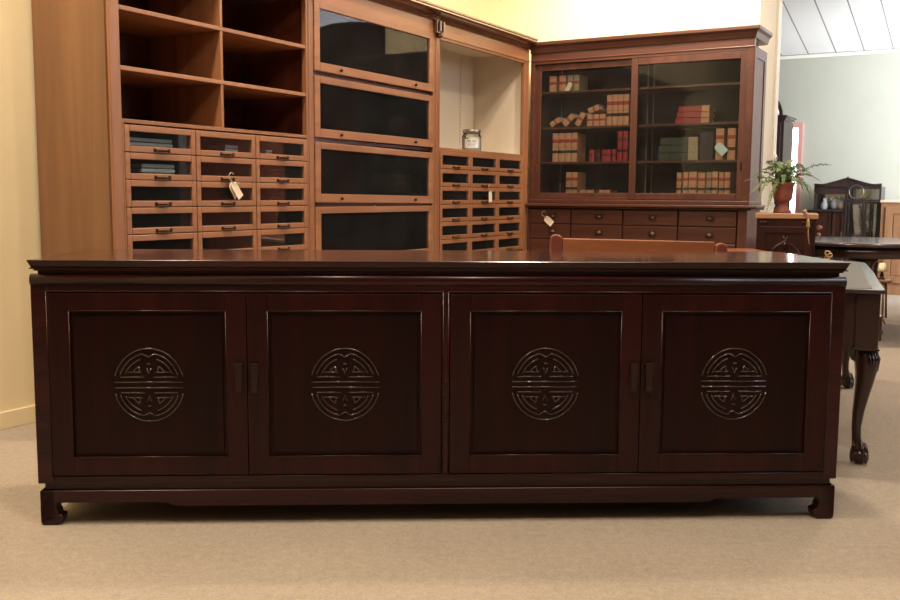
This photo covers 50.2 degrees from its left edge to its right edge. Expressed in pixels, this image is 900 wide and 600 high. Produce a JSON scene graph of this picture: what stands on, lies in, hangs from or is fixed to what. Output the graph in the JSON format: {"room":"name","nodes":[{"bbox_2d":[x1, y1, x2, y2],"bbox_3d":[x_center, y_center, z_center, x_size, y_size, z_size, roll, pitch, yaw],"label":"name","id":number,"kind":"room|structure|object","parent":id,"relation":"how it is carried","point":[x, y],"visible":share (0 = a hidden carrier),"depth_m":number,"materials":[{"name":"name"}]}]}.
{"room":"antique furniture store","nodes":[
{"label":"antique furniture store","id":0,"kind":"room"},
{"bbox_2d":[0,0,497,411],"bbox_3d":[-2.935,-1.471,2.161,0.121,4.417,13.049,4,7,30],"label":"wall","id":1,"kind":"structure","parent":0,"point":[20,237],"depth_m":4.08,"materials":[{"name":"yellow paint"}]},
{"bbox_2d":[0,405,35,429],"bbox_3d":[-3.980,0.889,0.490,0.014,0.075,8.699,4,7,30],"label":"baseboard","id":2,"kind":"structure","parent":1,"relation":"attached to","point":[24,415],"depth_m":4.12,"materials":[{"name":"yellow paint"}]},
{"bbox_2d":[0,294,899,599],"bbox_3d":[0.996,0.646,3.591,30.000,0.050,23.000,0,6,0],"label":"floor","id":3,"kind":"structure","parent":0,"point":[719,548],"depth_m":2.75,"materials":[{"name":"beige carpet"}]},
{"bbox_2d":[31,0,537,256],"bbox_3d":[-0.582,-0.698,5.647,0.540,2.156,3.970,4,7,30],"label":"cabinet","id":4,"kind":"object","parent":3,"relation":"on","point":[361,163],"visible":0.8,"depth_m":4.98,"materials":[{"name":"brown wood"}]},
{"bbox_2d":[130,137,172,147],"bbox_3d":[-1.340,-0.673,4.169,0.120,0.052,0.260,4,7,30],"label":"folded cloth","id":5,"kind":"object","parent":4,"relation":"in","point":[134,141],"visible":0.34,"depth_m":4.14,"materials":[{"name":"fabric"}]},
{"bbox_2d":[130,164,174,174],"bbox_3d":[-1.305,-0.562,4.183,0.100,0.057,0.200,4,7,30],"label":"folded cloth","id":6,"kind":"object","parent":4,"relation":"in","point":[134,168],"visible":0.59,"depth_m":4.13,"materials":[{"name":"fabric"}]},
{"bbox_2d":[130,161,188,174],"bbox_3d":[-1.421,-0.574,4.226,0.388,0.083,0.382,4,7,30],"label":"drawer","id":7,"kind":"object","parent":4,"relation":"on","point":[180,167],"depth_m":4.32,"materials":[{"name":"brown wood"}]},
{"bbox_2d":[131,186,188,200],"bbox_3d":[-1.421,-0.462,4.238,0.388,0.083,0.382,4,7,30],"label":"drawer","id":8,"kind":"object","parent":4,"relation":"on","point":[138,193],"depth_m":4.39,"materials":[{"name":"brown wood"}]},
{"bbox_2d":[132,213,189,227],"bbox_3d":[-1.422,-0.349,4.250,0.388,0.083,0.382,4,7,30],"label":"glass pane","id":9,"kind":"object","parent":4,"relation":"on","point":[139,220],"depth_m":4.40,"materials":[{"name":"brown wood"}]},
{"bbox_2d":[133,239,189,248],"bbox_3d":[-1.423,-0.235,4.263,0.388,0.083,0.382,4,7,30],"label":"glass pane","id":10,"kind":"object","parent":4,"relation":"on","point":[146,243],"depth_m":4.40,"materials":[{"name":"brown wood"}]},
{"bbox_2d":[135,135,187,153],"bbox_3d":[-1.420,-0.688,4.213,0.388,0.083,0.382,4,7,30],"label":"drawer","id":11,"kind":"object","parent":4,"relation":"on","point":[179,142],"depth_m":4.28,"materials":[{"name":"brown wood"}]},
{"bbox_2d":[118,4,304,54],"bbox_3d":[-1.236,-1.253,4.503,0.453,0.018,1.200,4,7,30],"label":"shelf","id":12,"kind":"object","parent":4,"relation":"attached to","point":[135,24],"depth_m":4.46,"materials":[{"name":"brown wood"}]},
{"bbox_2d":[120,65,305,99],"bbox_3d":[-1.237,-1.014,4.529,0.453,0.018,1.200,4,7,30],"label":"shelf","id":13,"kind":"object","parent":4,"relation":"attached to","point":[133,79],"depth_m":4.48,"materials":[{"name":"brown wood"}]},
{"bbox_2d":[122,118,305,138],"bbox_3d":[-1.238,-0.802,4.552,0.455,0.016,1.200,4,7,30],"label":"shelf","id":14,"kind":"object","parent":4,"relation":"attached to","point":[217,129],"depth_m":4.42,"materials":[{"name":"brown wood"}]},
{"bbox_2d":[194,140,248,157],"bbox_3d":[-1.220,-0.724,4.557,0.388,0.083,0.376,4,7,30],"label":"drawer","id":15,"kind":"object","parent":4,"relation":"on","point":[200,146],"depth_m":4.56,"materials":[{"name":"brown wood"}]},
{"bbox_2d":[207,145,237,151],"bbox_3d":[-1.090,-0.716,4.599,0.120,0.048,0.100,4,7,30],"label":"folded cloth","id":16,"kind":"object","parent":4,"relation":"in","point":[231,148],"visible":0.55,"depth_m":4.56,"materials":[{"name":"fabric"}]},
{"bbox_2d":[201,164,248,176],"bbox_3d":[-1.221,-0.610,4.569,0.388,0.083,0.376,4,7,30],"label":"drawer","id":17,"kind":"object","parent":4,"relation":"on","point":[207,170],"depth_m":4.70,"materials":[{"name":"brown wood"}]},
{"bbox_2d":[201,187,249,200],"bbox_3d":[-1.222,-0.498,4.582,0.388,0.083,0.376,4,7,30],"label":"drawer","id":18,"kind":"object","parent":4,"relation":"on","point":[207,193],"depth_m":4.73,"materials":[{"name":"brown wood"}]},
{"bbox_2d":[202,236,249,248],"bbox_3d":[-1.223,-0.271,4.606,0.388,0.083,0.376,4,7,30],"label":"glass pane","id":19,"kind":"object","parent":4,"relation":"on","point":[208,242],"depth_m":4.74,"materials":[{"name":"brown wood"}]},
{"bbox_2d":[202,212,249,225],"bbox_3d":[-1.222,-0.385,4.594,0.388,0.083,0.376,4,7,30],"label":"glass pane","id":20,"kind":"object","parent":4,"relation":"on","point":[208,218],"depth_m":4.72,"materials":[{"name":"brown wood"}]},
{"bbox_2d":[229,172,242,199],"bbox_3d":[-1.004,-0.531,4.483,0.026,0.128,0.096,3,7,20],"label":"price tag","id":21,"kind":"object","parent":4,"relation":"hanging from","point":[236,192],"visible":1,"depth_m":4.49,"materials":[{"name":"beige paper"}]},
{"bbox_2d":[260,150,271,153],"bbox_3d":[-0.950,-0.737,4.841,0.100,0.038,0.060,4,7,30],"label":"folded cloth","id":22,"kind":"object","parent":4,"relation":"in","point":[261,151],"visible":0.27,"depth_m":4.81,"materials":[{"name":"white fabric"}]},
{"bbox_2d":[260,145,276,159],"bbox_3d":[-1.022,-0.759,4.897,0.388,0.083,0.374,4,7,30],"label":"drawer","id":23,"kind":"object","parent":4,"relation":"on","point":[273,156],"depth_m":5.04,"materials":[{"name":"brown wood"}]},
{"bbox_2d":[260,188,277,199],"bbox_3d":[-1.024,-0.534,4.922,0.388,0.083,0.374,4,7,30],"label":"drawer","id":24,"kind":"object","parent":4,"relation":"on","point":[265,193],"depth_m":5.09,"materials":[{"name":"brown wood"}]},
{"bbox_2d":[260,166,277,176],"bbox_3d":[-1.023,-0.646,4.909,0.388,0.083,0.374,4,7,30],"label":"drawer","id":25,"kind":"object","parent":4,"relation":"on","point":[264,171],"depth_m":5.08,"materials":[{"name":"brown wood"}]},
{"bbox_2d":[261,234,277,246],"bbox_3d":[-1.025,-0.307,4.946,0.388,0.083,0.374,4,7,30],"label":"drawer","id":26,"kind":"object","parent":4,"relation":"on","point":[267,240],"depth_m":5.11,"materials":[{"name":"brown wood"}]},
{"bbox_2d":[261,212,277,223],"bbox_3d":[-1.025,-0.420,4.934,0.388,0.083,0.374,4,7,30],"label":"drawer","id":27,"kind":"object","parent":4,"relation":"on","point":[266,217],"depth_m":5.10,"materials":[{"name":"brown wood"}]},
{"bbox_2d":[269,170,277,177],"bbox_3d":[-0.868,-0.644,4.954,0.120,0.057,0.080,4,7,30],"label":"folded cloth","id":28,"kind":"object","parent":4,"relation":"in","point":[271,171],"visible":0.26,"depth_m":4.93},
{"bbox_2d":[313,72,429,95],"bbox_3d":[-0.613,-1.247,5.605,0.437,0.016,1.199,4,7,30],"label":"shelf","id":29,"kind":"object","parent":4,"relation":"attached to","point":[370,85],"depth_m":5.52,"materials":[{"name":"brown wood"}]},
{"bbox_2d":[314,202,429,205],"bbox_3d":[-0.617,-0.569,5.679,0.437,0.016,1.199,4,7,30],"label":"shelf","id":30,"kind":"object","parent":4,"relation":"attached to","point":[315,203],"depth_m":5.49,"materials":[{"name":"brown wood"}]},
{"bbox_2d":[314,138,429,150],"bbox_3d":[-0.615,-0.907,5.642,0.437,0.016,1.199,4,7,30],"label":"shelf","id":31,"kind":"object","parent":4,"relation":"attached to","point":[366,146],"depth_m":5.54,"materials":[{"name":"brown wood"}]},
{"bbox_2d":[462,129,480,150],"bbox_3d":[0.150,-1.106,6.671,0.134,0.153,0.136,0,6,0],"label":"glass jar","id":32,"kind":"object","parent":4,"relation":"on","point":[468,143],"visible":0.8,"depth_m":6.62,"materials":[{"name":"glass"}]},
{"bbox_2d":[489,184,491,201],"bbox_3d":[0.287,-0.744,6.686,0.008,0.126,0.074,4,7,30],"label":"price tag","id":33,"kind":"object","parent":4,"relation":"hanging from","point":[490,192],"visible":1,"depth_m":6.68,"materials":[{"name":"beige paper"}]},
{"bbox_2d":[26,249,850,524],"bbox_3d":[-0.026,0.254,3.178,2.457,0.805,0.578,0,6,-2],"label":"sideboard","id":34,"kind":"object","parent":3,"relation":"on","point":[176,377],"visible":1,"depth_m":2.91,"materials":[{"name":"wood"}]},
{"bbox_2d":[549,234,727,251],"bbox_3d":[0.705,0.158,3.862,0.670,0.857,0.454,0,6,0],"label":"wooden bench","id":35,"kind":"object","parent":3,"relation":"on","point":[557,243],"visible":0.21,"depth_m":3.60,"materials":[{"name":"orange wood"}]},
{"bbox_2d":[525,24,772,250],"bbox_3d":[1.406,-0.819,6.988,1.715,2.132,0.430,4,7,30],"label":"bookcase","id":36,"kind":"object","parent":3,"relation":"on","point":[723,68],"visible":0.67,"depth_m":6.92,"materials":[{"name":"brown wood"}]},
{"bbox_2d":[542,211,553,225],"bbox_3d":[0.732,-0.608,7.189,0.102,0.116,0.008,4,7,30],"label":"price tag","id":37,"kind":"object","parent":36,"relation":"hanging from","point":[548,220],"visible":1,"depth_m":7.19,"materials":[{"name":"beige paper"}]},
{"bbox_2d":[549,76,558,91],"bbox_3d":[0.812,-1.628,7.276,0.059,0.118,0.172,4,7,30],"label":"book","id":38,"kind":"object","parent":36,"relation":"on","point":[554,80],"visible":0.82,"depth_m":7.20,"materials":[{"name":"paper"}]},
{"bbox_2d":[552,133,558,161],"bbox_3d":[0.835,-1.157,7.312,0.049,0.214,0.172,4,7,30],"label":"book","id":39,"kind":"object","parent":36,"relation":"on","point":[555,153],"visible":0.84,"depth_m":7.24,"materials":[{"name":"leather"}]},
{"bbox_2d":[550,117,565,126],"bbox_3d":[0.832,-1.345,7.294,0.095,0.079,0.172,4,7,30],"label":"book","id":40,"kind":"object","parent":36,"relation":"on","point":[558,122],"visible":0.87,"depth_m":7.23,"materials":[{"name":"paper"}]},
{"bbox_2d":[559,133,564,161],"bbox_3d":[0.879,-1.154,7.287,0.049,0.214,0.172,4,7,30],"label":"book","id":41,"kind":"object","parent":36,"relation":"on","point":[561,135],"visible":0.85,"depth_m":7.21,"materials":[{"name":"leather"}]},
{"bbox_2d":[559,75,567,90],"bbox_3d":[0.880,-1.623,7.237,0.056,0.118,0.172,4,7,30],"label":"book","id":42,"kind":"object","parent":36,"relation":"on","point":[563,79],"visible":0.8,"depth_m":7.16,"materials":[{"name":"leather"}]},
{"bbox_2d":[565,133,571,161],"bbox_3d":[0.924,-1.151,7.261,0.049,0.214,0.172,4,7,30],"label":"book","id":43,"kind":"object","parent":36,"relation":"on","point":[568,136],"visible":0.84,"depth_m":7.19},
{"bbox_2d":[565,82,571,90],"bbox_3d":[0.878,-1.578,7.116,0.060,0.075,0.002,4,7,30],"label":"price tag","id":44,"kind":"object","parent":36,"relation":"on","point":[569,84],"visible":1,"depth_m":7.11,"materials":[{"name":"beige paper"}]},
{"bbox_2d":[566,172,571,192],"bbox_3d":[0.931,-0.875,7.286,0.046,0.185,0.172,4,7,30],"label":"book","id":45,"kind":"object","parent":36,"relation":"in","point":[568,174],"visible":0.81,"depth_m":7.21,"materials":[{"name":"leather"}]},
{"bbox_2d":[567,75,573,90],"bbox_3d":[0.934,-1.619,7.206,0.046,0.118,0.172,4,7,30],"label":"book","id":46,"kind":"object","parent":36,"relation":"on","point":[570,77],"visible":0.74,"depth_m":7.13,"materials":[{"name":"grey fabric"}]},
{"bbox_2d":[563,113,578,126],"bbox_3d":[0.925,-1.350,7.239,0.102,0.102,0.172,4,7,30],"label":"book","id":47,"kind":"object","parent":36,"relation":"on","point":[570,121],"visible":0.88,"depth_m":7.18,"materials":[{"name":"paper"}]},
{"bbox_2d":[571,133,585,161],"bbox_3d":[0.968,-1.148,7.236,0.049,0.214,0.172,4,7,30],"label":"book","id":48,"kind":"object","parent":36,"relation":"on","point":[578,141],"visible":0.94,"depth_m":7.18,"materials":[{"name":"leather"}]},
{"bbox_2d":[572,172,585,192],"bbox_3d":[0.973,-0.872,7.262,0.046,0.185,0.172,4,7,30],"label":"book","id":49,"kind":"object","parent":36,"relation":"in","point":[578,178],"visible":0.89,"depth_m":7.20,"materials":[{"name":"leather"}]},
{"bbox_2d":[574,75,587,90],"bbox_3d":[0.977,-1.616,7.181,0.046,0.118,0.172,4,7,30],"label":"book","id":50,"kind":"object","parent":36,"relation":"on","point":[580,81],"visible":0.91,"depth_m":7.12,"materials":[{"name":"grey fabric"}]},
{"bbox_2d":[575,112,588,125],"bbox_3d":[1.006,-1.349,7.193,0.090,0.111,0.172,4,7,30],"label":"book","id":51,"kind":"object","parent":36,"relation":"on","point":[581,120],"visible":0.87,"depth_m":7.13,"materials":[{"name":"paper"}]},
{"bbox_2d":[587,114,593,125],"bbox_3d":[1.072,-1.333,7.156,0.045,0.087,0.172,4,7,30],"label":"book","id":52,"kind":"object","parent":36,"relation":"on","point":[589,116],"visible":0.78,"depth_m":7.08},
{"bbox_2d":[588,104,606,113],"bbox_3d":[1.097,-1.412,7.133,0.095,0.070,0.172,4,7,30],"label":"book","id":53,"kind":"object","parent":52,"relation":"on","point":[597,109],"visible":0.94,"depth_m":7.08,"materials":[{"name":"paper"}]},
{"bbox_2d":[589,150,594,160],"bbox_3d":[1.089,-1.075,7.173,0.040,0.085,0.172,4,7,30],"label":"book","id":54,"kind":"object","parent":36,"relation":"on","point":[591,152],"visible":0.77,"depth_m":7.10,"materials":[{"name":"red leather"}]},
{"bbox_2d":[586,190,598,192],"bbox_3d":[1.084,-0.800,7.206,0.058,0.055,0.170,4,7,30],"label":"book","id":55,"kind":"object","parent":36,"relation":"in","point":[588,191],"visible":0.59,"depth_m":7.14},
{"bbox_2d":[593,114,599,125],"bbox_3d":[1.115,-1.330,7.131,0.045,0.087,0.172,4,7,30],"label":"book","id":56,"kind":"object","parent":36,"relation":"on","point":[596,118],"visible":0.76,"depth_m":7.06,"materials":[{"name":"paper"}]},
{"bbox_2d":[595,150,601,160],"bbox_3d":[1.129,-1.072,7.150,0.040,0.085,0.172,4,7,30],"label":"book","id":57,"kind":"object","parent":36,"relation":"on","point":[598,153],"visible":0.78,"depth_m":7.08,"materials":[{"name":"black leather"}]},
{"bbox_2d":[600,114,606,125],"bbox_3d":[1.158,-1.327,7.107,0.045,0.087,0.172,4,7,30],"label":"book","id":58,"kind":"object","parent":36,"relation":"on","point":[603,117],"visible":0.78,"depth_m":7.03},
{"bbox_2d":[601,150,611,160],"bbox_3d":[1.186,-1.068,7.117,0.073,0.085,0.172,4,7,30],"label":"book","id":59,"kind":"object","parent":36,"relation":"on","point":[606,154],"visible":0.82,"depth_m":7.04,"materials":[{"name":"red leather"}]},
{"bbox_2d":[599,190,617,192],"bbox_3d":[1.182,-0.793,7.150,0.088,0.055,0.170,4,7,30],"label":"book","id":60,"kind":"object","parent":36,"relation":"in","point":[600,191],"visible":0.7,"depth_m":7.09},
{"bbox_2d":[606,95,612,125],"bbox_3d":[1.202,-1.391,7.074,0.042,0.222,0.172,4,7,30],"label":"book","id":61,"kind":"object","parent":36,"relation":"on","point":[609,97],"visible":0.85,"depth_m":7.00,"materials":[{"name":"paper"}]},
{"bbox_2d":[612,149,616,160],"bbox_3d":[1.238,-1.065,7.088,0.032,0.085,0.172,4,7,30],"label":"book","id":62,"kind":"object","parent":36,"relation":"on","point":[614,151],"visible":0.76,"depth_m":7.01,"materials":[{"name":"red leather"}]},
{"bbox_2d":[612,94,617,124],"bbox_3d":[1.240,-1.388,7.053,0.042,0.222,0.172,4,7,30],"label":"book","id":63,"kind":"object","parent":36,"relation":"on","point":[615,97],"visible":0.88,"depth_m":6.98,"materials":[{"name":"paper"}]},
{"bbox_2d":[617,131,622,160],"bbox_3d":[1.276,-1.127,7.059,0.040,0.216,0.172,4,7,30],"label":"book","id":64,"kind":"object","parent":36,"relation":"on","point":[620,133],"visible":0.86,"depth_m":6.99,"materials":[{"name":"red leather"}]},
{"bbox_2d":[618,94,623,124],"bbox_3d":[1.277,-1.386,7.031,0.042,0.222,0.172,4,7,30],"label":"book","id":65,"kind":"object","parent":36,"relation":"on","point":[620,96],"visible":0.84,"depth_m":6.96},
{"bbox_2d":[622,131,629,160],"bbox_3d":[1.312,-1.125,7.038,0.040,0.216,0.172,4,7,30],"label":"book","id":66,"kind":"object","parent":36,"relation":"on","point":[626,134],"visible":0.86,"depth_m":6.97,"materials":[{"name":"red leather"}]},
{"bbox_2d":[623,94,630,124],"bbox_3d":[1.314,-1.383,7.010,0.042,0.222,0.172,4,7,30],"label":"book","id":67,"kind":"object","parent":36,"relation":"on","point":[627,97],"visible":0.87,"depth_m":6.94,"materials":[{"name":"leather"}]},
{"bbox_2d":[658,152,698,160],"bbox_3d":[1.652,-1.021,6.857,0.286,0.053,0.172,4,7,30],"label":"book","id":68,"kind":"object","parent":36,"relation":"on","point":[661,156],"visible":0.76,"depth_m":6.78,"materials":[{"name":"green fabric"}]},
{"bbox_2d":[659,145,699,152],"bbox_3d":[1.654,-1.074,6.851,0.278,0.053,0.172,4,7,30],"label":"book","id":69,"kind":"object","parent":68,"relation":"on","point":[662,148],"visible":0.79,"depth_m":6.77,"materials":[{"name":"green fabric"}]},
{"bbox_2d":[660,137,699,144],"bbox_3d":[1.656,-1.128,6.844,0.270,0.053,0.172,4,7,30],"label":"book","id":70,"kind":"object","parent":69,"relation":"on","point":[675,140],"visible":0.76,"depth_m":6.76,"materials":[{"name":"green fabric"}]},
{"bbox_2d":[676,173,682,192],"bbox_3d":[1.661,-0.820,6.867,0.036,0.176,0.172,4,7,30],"label":"book","id":71,"kind":"object","parent":36,"relation":"on","point":[679,187],"visible":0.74,"depth_m":6.79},
{"bbox_2d":[683,172,688,192],"bbox_3d":[1.702,-0.819,6.844,0.036,0.179,0.172,4,7,30],"label":"book","id":72,"kind":"object","parent":36,"relation":"on","point":[685,174],"visible":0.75,"depth_m":6.77,"materials":[{"name":"leather"}]},
{"bbox_2d":[675,117,713,122],"bbox_3d":[1.736,-1.265,6.799,0.236,0.039,0.172,4,7,28],"label":"book","id":73,"kind":"object","parent":36,"relation":"on","point":[698,119],"visible":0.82,"depth_m":6.72,"materials":[{"name":"red leather"}]},
{"bbox_2d":[677,111,715,118],"bbox_3d":[1.742,-1.304,6.787,0.228,0.039,0.172,4,7,30],"label":"book","id":74,"kind":"object","parent":73,"relation":"on","point":[702,113],"visible":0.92,"depth_m":6.72,"materials":[{"name":"red leather"}]},
{"bbox_2d":[679,105,716,112],"bbox_3d":[1.748,-1.343,6.775,0.220,0.039,0.172,4,7,32],"label":"book","id":75,"kind":"object","parent":74,"relation":"on","point":[703,107],"visible":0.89,"depth_m":6.71,"materials":[{"name":"red leather"}]},
{"bbox_2d":[688,172,702,192],"bbox_3d":[1.745,-0.817,6.819,0.057,0.182,0.172,4,7,30],"label":"book","id":76,"kind":"object","parent":36,"relation":"in","point":[693,176],"visible":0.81,"depth_m":6.74,"materials":[{"name":"leather"}]},
{"bbox_2d":[697,173,705,192],"bbox_3d":[1.799,-0.811,6.788,0.053,0.176,0.172,4,7,30],"label":"book","id":77,"kind":"object","parent":36,"relation":"in","point":[701,188],"visible":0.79,"depth_m":6.71,"materials":[{"name":"leather"}]},
{"bbox_2d":[699,132,715,159],"bbox_3d":[1.831,-1.081,6.765,0.095,0.195,0.180,4,7,30],"label":"book","id":78,"kind":"object","parent":36,"relation":"on","point":[707,139],"visible":0.62,"depth_m":6.69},
{"bbox_2d":[706,172,711,192],"bbox_3d":[1.844,-0.809,6.762,0.038,0.179,0.172,4,7,30],"label":"book","id":79,"kind":"object","parent":36,"relation":"on","point":[708,174],"visible":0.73,"depth_m":6.69,"materials":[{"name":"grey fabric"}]},
{"bbox_2d":[711,172,718,193],"bbox_3d":[1.880,-0.808,6.741,0.044,0.182,0.172,4,7,30],"label":"book","id":80,"kind":"object","parent":36,"relation":"on","point":[715,175],"visible":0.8,"depth_m":6.67,"materials":[{"name":"leather"}]},
{"bbox_2d":[715,128,727,159],"bbox_3d":[1.903,-1.083,6.699,0.056,0.215,0.172,4,7,30],"label":"book","id":81,"kind":"object","parent":36,"relation":"on","point":[721,133],"visible":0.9,"depth_m":6.63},
{"bbox_2d":[715,143,727,155],"bbox_3d":[1.867,-1.036,6.603,0.094,0.094,0.002,4,7,30],"label":"price tag","id":82,"kind":"object","parent":36,"relation":"on","point":[720,148],"visible":1,"depth_m":6.60,"materials":[{"name":"paper"}]},
{"bbox_2d":[719,172,724,193],"bbox_3d":[1.919,-0.802,6.719,0.034,0.176,0.172,4,7,30],"label":"book","id":83,"kind":"object","parent":36,"relation":"on","point":[721,174],"visible":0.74,"depth_m":6.64,"materials":[{"name":"leather"}]},
{"bbox_2d":[724,172,735,193],"bbox_3d":[1.954,-0.801,6.699,0.040,0.179,0.172,4,7,30],"label":"book","id":84,"kind":"object","parent":36,"relation":"on","point":[730,177],"visible":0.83,"depth_m":6.64,"materials":[{"name":"leather"}]},
{"bbox_2d":[727,128,737,159],"bbox_3d":[1.972,-1.079,6.659,0.056,0.215,0.172,4,7,30],"label":"book","id":85,"kind":"object","parent":36,"relation":"on","point":[732,144],"visible":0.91,"depth_m":6.59,"materials":[{"name":"leather"}]},
{"bbox_2d":[727,248,768,251],"bbox_3d":[1.310,0.042,5.758,1.120,0.685,0.440,0,6,0],"label":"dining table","id":86,"kind":"object","parent":3,"relation":"on","point":[728,249],"visible":0.02,"depth_m":5.71,"materials":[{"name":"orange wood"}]},
{"bbox_2d":[774,100,795,208],"bbox_3d":[3.304,-1.223,10.626,0.850,2.170,0.540,4,7,30],"label":"wardrobe","id":87,"kind":"object","parent":3,"relation":"on","point":[784,122],"visible":0.15,"depth_m":10.22,"materials":[{"name":"brown wood"}]},
{"bbox_2d":[755,212,818,256],"bbox_3d":[2.142,-0.106,6.167,0.372,0.902,0.334,3,7,19],"label":"base cabinet","id":88,"kind":"object","parent":3,"relation":"on","point":[776,232],"visible":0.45,"depth_m":5.98,"materials":[{"name":"brown wood"}]},
{"bbox_2d":[765,202,774,211],"bbox_3d":[2.021,-0.588,6.071,0.066,0.069,0.002,0,6,0],"label":"price tag","id":89,"kind":"object","parent":88,"relation":"on","point":[771,204],"visible":1,"depth_m":6.07,"materials":[{"name":"white paper"}]},
{"bbox_2d":[745,159,829,212],"bbox_3d":[2.136,-0.727,6.091,0.543,0.347,0.252,1,6,5],"label":"potted fern","id":90,"kind":"object","parent":88,"relation":"on","point":[783,184],"visible":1,"depth_m":6.05,"materials":[{"name":"green plant"}]},
{"bbox_2d":[802,209,809,243],"bbox_3d":[2.188,-0.453,5.923,0.039,0.214,0.062,-3,7,-31],"label":"tassel","id":91,"kind":"object","parent":88,"relation":"hanging from","point":[804,211],"visible":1,"depth_m":5.90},
{"bbox_2d":[806,177,885,276],"bbox_3d":[4.275,-0.722,10.446,0.760,1.226,0.390,4,7,30],"label":"display cabinet","id":92,"kind":"object","parent":3,"relation":"on","point":[830,222],"visible":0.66,"depth_m":10.34,"materials":[{"name":"brown wood"}]},
{"bbox_2d":[821,198,827,208],"bbox_3d":[4.091,-1.050,10.489,0.076,0.120,0.076,0,6,0],"label":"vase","id":93,"kind":"object","parent":92,"relation":"on","point":[824,205],"visible":1,"depth_m":10.47,"materials":[{"name":"ceramic"}]},
{"bbox_2d":[806,209,846,211],"bbox_3d":[4.131,-0.978,10.497,0.430,0.022,0.380,4,7,30],"label":"shelf","id":94,"kind":"object","parent":92,"relation":"attached to","point":[808,210],"depth_m":10.36,"materials":[{"name":"brown wood"}]},
{"bbox_2d":[820,194,844,208],"bbox_3d":[4.255,-1.089,10.612,0.295,0.160,0.013,4,7,30],"label":"mirror","id":95,"kind":"object","parent":92,"relation":"on","point":[829,197],"depth_m":10.63,"materials":[{"name":"silver metal"}]},
{"bbox_2d":[831,197,839,209],"bbox_3d":[4.185,-1.048,10.411,0.104,0.135,0.104,0,6,0],"label":"vase","id":96,"kind":"object","parent":92,"relation":"on","point":[835,203],"visible":0.97,"depth_m":10.38,"materials":[{"name":"ceramic"}]},
{"bbox_2d":[838,201,844,209],"bbox_3d":[4.217,-1.019,10.326,0.069,0.095,0.056,4,7,32],"label":"pitcher","id":97,"kind":"object","parent":92,"relation":"on","point":[841,203],"visible":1,"depth_m":10.31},
{"bbox_2d":[853,205,860,236],"bbox_3d":[4.352,-0.829,10.262,0.104,0.380,0.050,4,7,30],"label":"draped cloth","id":98,"kind":"object","parent":92,"relation":"hanging from","point":[856,210],"visible":0.91,"depth_m":10.24,"materials":[{"name":"fabric"}]},
{"bbox_2d":[849,189,879,265],"bbox_3d":[4.539,-0.712,10.489,0.305,1.000,0.008,4,7,30],"label":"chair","id":99,"kind":"object","parent":92,"relation":"attached to","point":[856,193],"depth_m":10.46,"materials":[{"name":"brown wood"}]},
{"bbox_2d":[814,236,899,334],"bbox_3d":[2.951,-0.078,6.870,1.216,0.703,1.216,0,6,0],"label":"round table","id":100,"kind":"object","parent":3,"relation":"on","point":[868,250],"visible":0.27,"depth_m":6.39,"materials":[{"name":"brown wood"}]},
{"bbox_2d":[836,260,885,463],"bbox_3d":[1.642,0.200,4.401,0.567,0.669,1.726,3,7,21],"label":"writing desk","id":101,"kind":"object","parent":3,"relation":"on","point":[863,319],"visible":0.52,"depth_m":3.56,"materials":[{"name":"brown wood"}]},
{"bbox_2d":[824,250,832,258],"bbox_3d":[1.930,-0.221,4.896,0.042,0.063,0.024,3,7,20],"label":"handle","id":102,"kind":"object","parent":101,"relation":"on","point":[829,253],"visible":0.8,"depth_m":4.89,"materials":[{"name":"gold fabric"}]},
{"bbox_2d":[878,279,891,317],"bbox_3d":[3.585,-0.011,7.993,0.160,0.325,0.160,0,6,0],"label":"stool","id":103,"kind":"object","parent":3,"relation":"on","point":[884,282],"visible":0.6,"depth_m":7.93,"materials":[{"name":"brown wood"}]},
{"bbox_2d":[877,263,886,278],"bbox_3d":[3.587,-0.240,7.968,0.080,0.135,0.080,0,6,0],"label":"table lamp","id":104,"kind":"object","parent":103,"relation":"on","point":[882,266],"visible":0.99,"depth_m":7.95,"materials":[{"name":"fabric"}]},
{"bbox_2d":[877,200,899,294],"bbox_3d":[5.051,-0.539,9.944,1.095,0.982,0.491,4,7,30],"label":"base cabinet","id":105,"kind":"object","parent":3,"relation":"on","point":[890,209],"visible":0.65,"depth_m":9.96,"materials":[{"name":"wood"}]},
{"bbox_2d":[498,0,758,250],"bbox_3d":[1.353,-1.538,7.558,2.170,3.437,0.550,4,7,30],"label":"wall","id":106,"kind":"structure","parent":0,"point":[543,20],"depth_m":7.26,"materials":[{"name":"yellow paint"}]},
{"bbox_2d":[757,0,776,211],"bbox_3d":[2.298,-1.473,7.016,0.012,3.437,0.548,4,7,30],"label":"trim","id":107,"kind":"structure","parent":106,"relation":"attached to","point":[767,11],"depth_m":7.11,"materials":[{"name":"beige paint"}]},
{"bbox_2d":[769,0,782,211],"bbox_3d":[2.425,-1.494,7.317,0.130,3.416,0.100,4,7,30],"label":"trim","id":108,"kind":"structure","parent":106,"relation":"attached to","point":[779,2],"depth_m":7.25,"materials":[{"name":"white paint"}]},
{"bbox_2d":[778,48,899,212],"bbox_3d":[5.497,-1.370,10.122,10.500,2.600,0.120,4,7,30],"label":"wall","id":109,"kind":"structure","parent":0,"point":[848,107],"depth_m":10.63,"materials":[{"name":"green paint"}]},
{"bbox_2d":[790,123,803,212],"bbox_3d":[3.767,-1.484,11.063,0.545,1.080,0.090,4,7,30],"label":"window","id":110,"kind":"structure","parent":109,"relation":"in","point":[797,144],"depth_m":10.94,"materials":[{"name":"white"}]},
{"bbox_2d":[780,49,899,59],"bbox_3d":[5.468,-2.628,9.919,10.500,0.035,0.032,4,7,30],"label":"trim","id":111,"kind":"structure","parent":109,"relation":"attached to","point":[889,50],"depth_m":10.57,"materials":[{"name":"white paint"}]},
{"bbox_2d":[780,0,899,55],"bbox_3d":[1.921,-2.716,1.879,8.658,2.017,17.650,4,7,30],"label":"ceiling","id":112,"kind":"structure","parent":0,"point":[808,26],"depth_m":9.88,"materials":[{"name":"paint"}]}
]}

